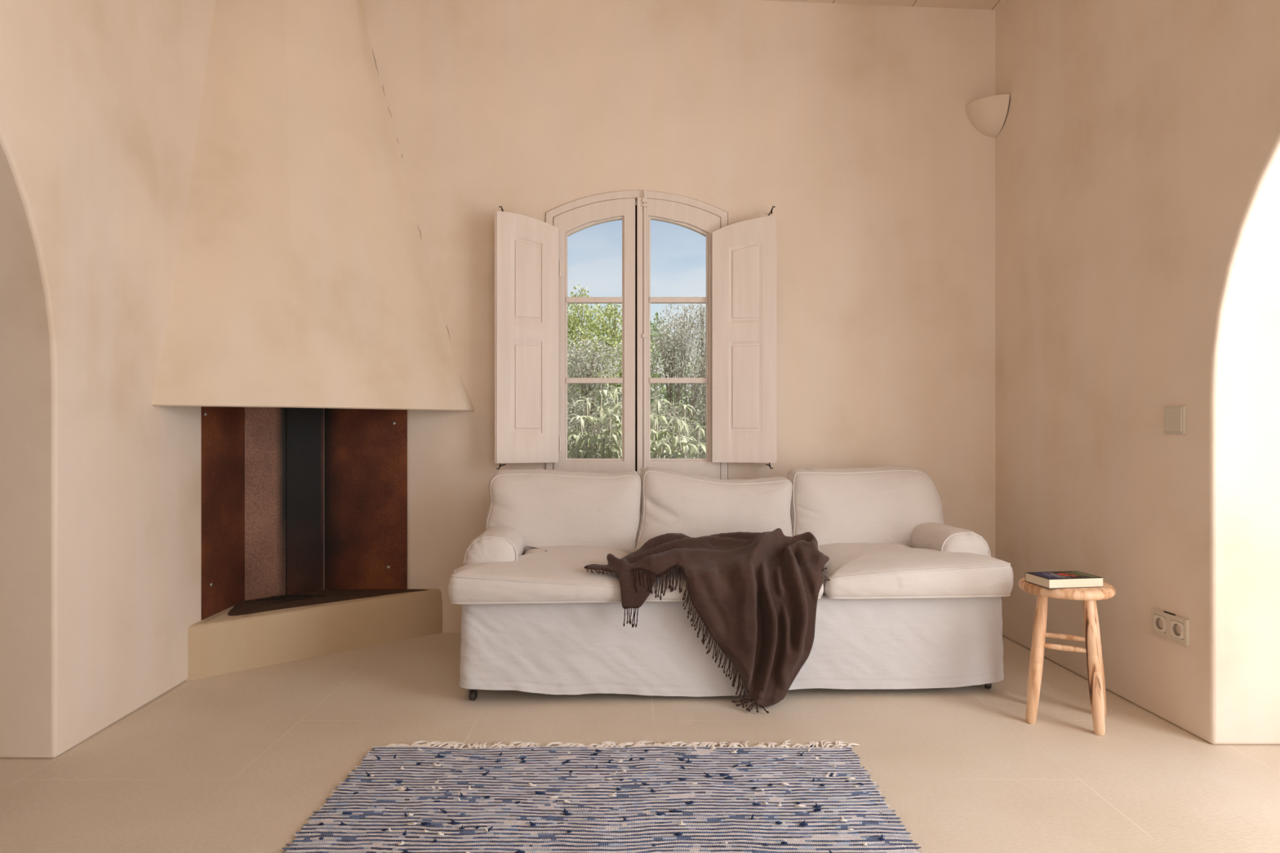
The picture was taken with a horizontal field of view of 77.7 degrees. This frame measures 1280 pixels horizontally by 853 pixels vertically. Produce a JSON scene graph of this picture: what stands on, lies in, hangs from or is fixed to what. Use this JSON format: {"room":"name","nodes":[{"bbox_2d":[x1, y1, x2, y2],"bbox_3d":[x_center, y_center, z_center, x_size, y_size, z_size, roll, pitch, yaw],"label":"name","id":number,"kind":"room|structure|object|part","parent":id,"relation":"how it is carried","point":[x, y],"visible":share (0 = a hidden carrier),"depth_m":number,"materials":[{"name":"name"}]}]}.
{"room":"traditional dwelling","nodes":[
{"label":"traditional dwelling","id":0,"kind":"room"},
{"bbox_2d":[0,0,215,758],"bbox_3d":[-1.889,-0.750,0.825,0.360,3.500,6.863,0,0,-2],"label":"wall","id":1,"kind":"structure","parent":0,"point":[100,100],"depth_m":2.55,"materials":[{"name":"paint"}]},
{"bbox_2d":[0,632,1279,852],"bbox_3d":[0.150,1.000,0.675,7.500,0.001,7.150,0,0,0],"label":"floor","id":2,"kind":"structure","parent":0,"point":[238,762],"depth_m":2.45,"materials":[{"name":"beige concrete"}]},
{"bbox_2d":[151,0,474,680],"bbox_3d":[-1.301,-0.600,3.388,1.014,3.200,1.023,0,0,0],"label":"fireplace","id":3,"kind":"object","parent":2,"relation":"on","point":[303,285],"visible":1,"depth_m":3.45,"materials":[{"name":"paint"}]},
{"bbox_3d":[-1.784,0.243,3.405,0.004,1.087,0.360,0,0,-1],"label":"liner plate","id":4,"kind":"part","parent":3,"relation":"part of","materials":[{"name":"metal"}]},
{"bbox_3d":[-1.721,0.243,3.652,0.180,1.087,0.004,0,0,-44],"label":"liner plate","id":5,"kind":"part","parent":3,"relation":"part of","materials":[{"name":"metal"}]},
{"bbox_3d":[-1.591,0.243,3.777,0.173,1.087,0.004,0,0,-44],"label":"liner plate","id":6,"kind":"part","parent":3,"relation":"part of","materials":[{"name":"metal"}]},
{"bbox_2d":[151,0,474,411],"bbox_3d":[-1.397,-1.137,3.473,0.502,2.126,1.395,0,0,44],"label":"hood","id":7,"kind":"object","parent":3,"relation":"attached to","point":[303,282],"depth_m":3.35,"materials":[{"name":"paint"}]},
{"bbox_3d":[-1.325,0.243,3.841,0.398,1.087,0.004,0,0,0],"label":"liner plate","id":8,"kind":"part","parent":3,"relation":"part of","materials":[{"name":"metal"}]},
{"bbox_2d":[281,739,920,852],"bbox_3d":[-0.077,0.990,1.735,1.536,0.017,1.588,0,0,0],"label":"rag rug","id":9,"kind":"object","parent":2,"relation":"on","point":[567,797],"visible":1,"depth_m":2.10,"materials":[{"name":"blue fabric"}]},
{"bbox_2d":[459,522,1004,700],"bbox_3d":[0.337,0.627,3.331,2.042,0.745,0.864,0,0,-4],"label":"sofa","id":10,"kind":"object","parent":2,"relation":"on","point":[901,643],"visible":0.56,"depth_m":2.90,"materials":[{"name":"white fabric"}]},
{"bbox_3d":[-0.582,0.535,3.295,0.203,0.251,0.680,0,0,-4],"label":"arm","id":11,"kind":"part","parent":10,"relation":"part of","materials":[{"name":"white fabric"}]},
{"bbox_2d":[448,545,628,604],"bbox_3d":[-0.366,0.563,3.143,0.678,0.142,0.687,0,0,-4],"label":"seat cushion","id":12,"kind":"object","parent":10,"relation":"on","point":[543,575],"visible":0.77,"depth_m":2.83,"materials":[{"name":"white fabric"}]},
{"bbox_2d":[484,469,641,554],"bbox_3d":[-0.325,0.384,3.436,0.682,0.392,0.288,0,0,-4],"label":"cushion","id":13,"kind":"object","parent":10,"relation":"on","point":[548,508],"visible":0.73,"depth_m":3.35,"materials":[{"name":"white fabric"}]},
{"bbox_2d":[634,466,792,551],"bbox_3d":[0.315,0.383,3.472,0.724,0.405,0.288,0,0,-4],"label":"cushion","id":14,"kind":"object","parent":10,"relation":"on","point":[693,506],"visible":0.66,"depth_m":3.39,"materials":[{"name":"white fabric"}]},
{"bbox_2d":[632,551,823,601],"bbox_3d":[0.312,0.566,3.185,0.698,0.136,0.685,0,0,-4],"label":"seat cushion","id":15,"kind":"object","parent":10,"relation":"on","point":[674,596],"visible":0.06,"depth_m":2.84,"materials":[{"name":"white fabric"}]},
{"bbox_2d":[583,528,830,713],"bbox_3d":[0.258,0.696,3.002,0.924,0.592,0.531,0,0,-4],"label":"throw blanket","id":16,"kind":"object","parent":15,"relation":"on","point":[755,594],"visible":1,"depth_m":2.83,"materials":[{"name":"brown fabric"}]},
{"bbox_2d":[786,465,943,547],"bbox_3d":[0.982,0.375,3.520,0.711,0.395,0.293,0,0,-4],"label":"cushion","id":17,"kind":"object","parent":10,"relation":"on","point":[882,504],"visible":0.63,"depth_m":3.43,"materials":[{"name":"white fabric"}]},
{"bbox_2d":[817,542,1013,599],"bbox_3d":[1.010,0.559,3.229,0.719,0.148,0.685,0,0,-4],"label":"seat cushion","id":18,"kind":"object","parent":10,"relation":"on","point":[855,571],"visible":0.8,"depth_m":2.91,"materials":[{"name":"white fabric"}]},
{"bbox_3d":[1.253,0.534,3.409,0.202,0.252,0.680,0,0,-4],"label":"arm","id":19,"kind":"part","parent":10,"relation":"part of","materials":[{"name":"white fabric"}]},
{"bbox_2d":[1018,577,1115,735],"bbox_3d":[1.455,0.767,2.715,0.293,0.469,0.293,0,0,15],"label":"wooden stool","id":20,"kind":"object","parent":2,"relation":"on","point":[1096,682],"visible":0.88,"depth_m":2.63,"materials":[{"name":"brown wood"}]},
{"bbox_3d":[1.341,0.780,2.685,0.077,0.443,0.045,0,0,0],"label":"leg","id":21,"kind":"part","parent":20,"relation":"part of","materials":[{"name":"brown wood"}]},
{"bbox_3d":[1.419,0.780,2.828,0.041,0.443,0.078,0,0,-19],"label":"leg","id":22,"kind":"part","parent":20,"relation":"part of","materials":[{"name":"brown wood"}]},
{"bbox_2d":[1025,570,1103,588],"bbox_3d":[1.429,0.516,2.680,0.197,0.031,0.126,0,0,-9],"label":"paperback book","id":23,"kind":"object","parent":20,"relation":"on","point":[1074,579],"visible":1,"depth_m":2.63,"materials":[{"name":"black paper"}]},
{"bbox_3d":[1.455,0.550,2.715,0.293,0.034,0.293,0,0,0],"label":"seat","id":24,"kind":"part","parent":20,"relation":"part of","materials":[{"name":"brown wood"}]},
{"bbox_3d":[1.487,0.780,2.602,0.045,0.443,0.076,0,0,0],"label":"leg","id":25,"kind":"part","parent":20,"relation":"part of","materials":[{"name":"brown wood"}]},
{"bbox_3d":[1.572,0.780,2.743,0.077,0.443,0.044,0,0,0],"label":"leg","id":26,"kind":"part","parent":20,"relation":"part of","materials":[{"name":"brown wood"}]},
{"bbox_2d":[285,0,995,632],"bbox_3d":[-0.025,-0.750,4.002,4.350,3.500,0.300,0,0,0],"label":"wall","id":27,"kind":"structure","parent":0,"point":[851,122],"depth_m":3.85,"materials":[{"name":"paint"}]},
{"bbox_2d":[494,189,777,479],"bbox_3d":[-0.015,-0.401,3.809,1.323,1.482,0.226,0,0,0],"label":"window","id":28,"kind":"structure","parent":27,"relation":"in","point":[531,300],"depth_m":3.78,"materials":[{"name":"white paint"}]},
{"bbox_2d":[494,210,559,463],"bbox_3d":[-0.531,-0.416,3.756,0.309,1.175,0.026,0,0,-19],"label":"shutter","id":29,"kind":"object","parent":28,"relation":"attached to","point":[526,248],"depth_m":3.74,"materials":[{"name":"white paint"}]},
{"bbox_3d":[-0.016,-0.401,3.881,0.880,1.482,0.082,0,0,0],"label":"frame","id":30,"kind":"part","parent":28,"relation":"part of","materials":[{"name":"white paint"}]},
{"bbox_2d":[711,215,777,462],"bbox_3d":[0.495,-0.412,3.783,0.307,1.166,0.028,0,0,8],"label":"shutter","id":31,"kind":"object","parent":28,"relation":"attached to","point":[744,253],"depth_m":3.77,"materials":[{"name":"white paint"}]},
{"bbox_2d":[964,93,1009,137],"bbox_3d":[1.649,-1.476,3.779,0.147,0.153,0.147,0,0,0],"label":"sconce","id":32,"kind":"object","parent":27,"relation":"attached to","point":[988,114],"visible":1,"depth_m":3.77,"materials":[{"name":"paint"}]},
{"bbox_2d":[764,0,1004,9],"bbox_3d":[0.150,-2.240,0.700,7.500,0.619,7.200,0,0,0],"label":"ceiling","id":33,"kind":"structure","parent":0,"point":[966,4],"depth_m":3.83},
{"bbox_2d":[995,0,1279,744],"bbox_3d":[2.057,-0.750,0.825,0.360,3.500,6.876,0,0,-3],"label":"wall","id":34,"kind":"structure","parent":0,"point":[1137,144],"depth_m":2.81,"materials":[{"name":"paint"}]},
{"bbox_2d":[1151,608,1189,645],"bbox_3d":[1.779,0.671,2.667,0.016,0.089,0.166,0,0,-3],"label":"wall socket","id":35,"kind":"object","parent":34,"relation":"attached to","point":[1170,620],"visible":1,"depth_m":2.66,"materials":[{"name":"beige plastic"}]},
{"bbox_2d":[1164,405,1186,433],"bbox_3d":[1.778,-0.022,2.645,0.014,0.092,0.092,0,0,-3],"label":"light switch","id":36,"kind":"object","parent":34,"relation":"attached to","point":[1175,417],"visible":1,"depth_m":2.63,"materials":[{"name":"beige plastic"}]},
{"label":"outside","id":37,"kind":"structure","parent":0,"visible":0},
{"label":"ground","id":38,"kind":"structure","parent":37,"visible":0},
{"bbox_2d":[567,370,622,458],"bbox_3d":[-0.364,0.400,4.987,0.917,1.510,0.926,0,0,0],"label":"shrub","id":39,"kind":"object","parent":38,"relation":"on","point":[585,438],"visible":0.23,"depth_m":4.89,"materials":[{"name":"green plant"}]},
{"bbox_2d":[567,284,656,453],"bbox_3d":[-0.867,-0.066,7.335,2.090,2.449,1.170,0,0,9],"label":"tree","id":40,"kind":"object","parent":38,"relation":"on","point":[575,325],"visible":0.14,"depth_m":7.12,"materials":[{"name":"green plant"}]},
{"bbox_2d":[567,336,696,458],"bbox_3d":[-0.428,0.231,6.081,1.742,1.844,0.925,0,0,5],"label":"scrub","id":41,"kind":"object","parent":38,"relation":"on","point":[577,360],"visible":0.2,"depth_m":6.04,"materials":[{"name":"green plant"}]},
{"bbox_2d":[567,339,706,458],"bbox_3d":[-0.025,0.013,7.410,7.718,2.461,1.206,0,0,0],"label":"hedge","id":42,"kind":"object","parent":38,"relation":"on","point":[656,375],"visible":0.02,"depth_m":7.30,"materials":[{"name":"green plant"}]},
{"bbox_2d":[577,312,706,456],"bbox_3d":[0.048,0.036,7.644,1.397,2.237,0.950,0,0,10],"label":"shrub","id":43,"kind":"object","parent":38,"relation":"on","point":[655,314],"visible":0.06,"depth_m":7.53,"materials":[{"name":"green plant"}]},
{"bbox_2d":[650,296,706,458],"bbox_3d":[0.680,0.026,6.608,1.705,2.259,1.219,0,0,-14],"label":"shrub","id":44,"kind":"object","parent":38,"relation":"on","point":[676,369],"visible":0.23,"depth_m":6.50,"materials":[{"name":"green plant"}]},
{"bbox_2d":[650,396,706,458],"bbox_3d":[0.308,0.482,5.023,0.998,1.345,0.814,0,0,0],"label":"shrub","id":45,"kind":"object","parent":38,"relation":"on","point":[658,447],"visible":0.19,"depth_m":4.95,"materials":[{"name":"green plant"}]}
]}

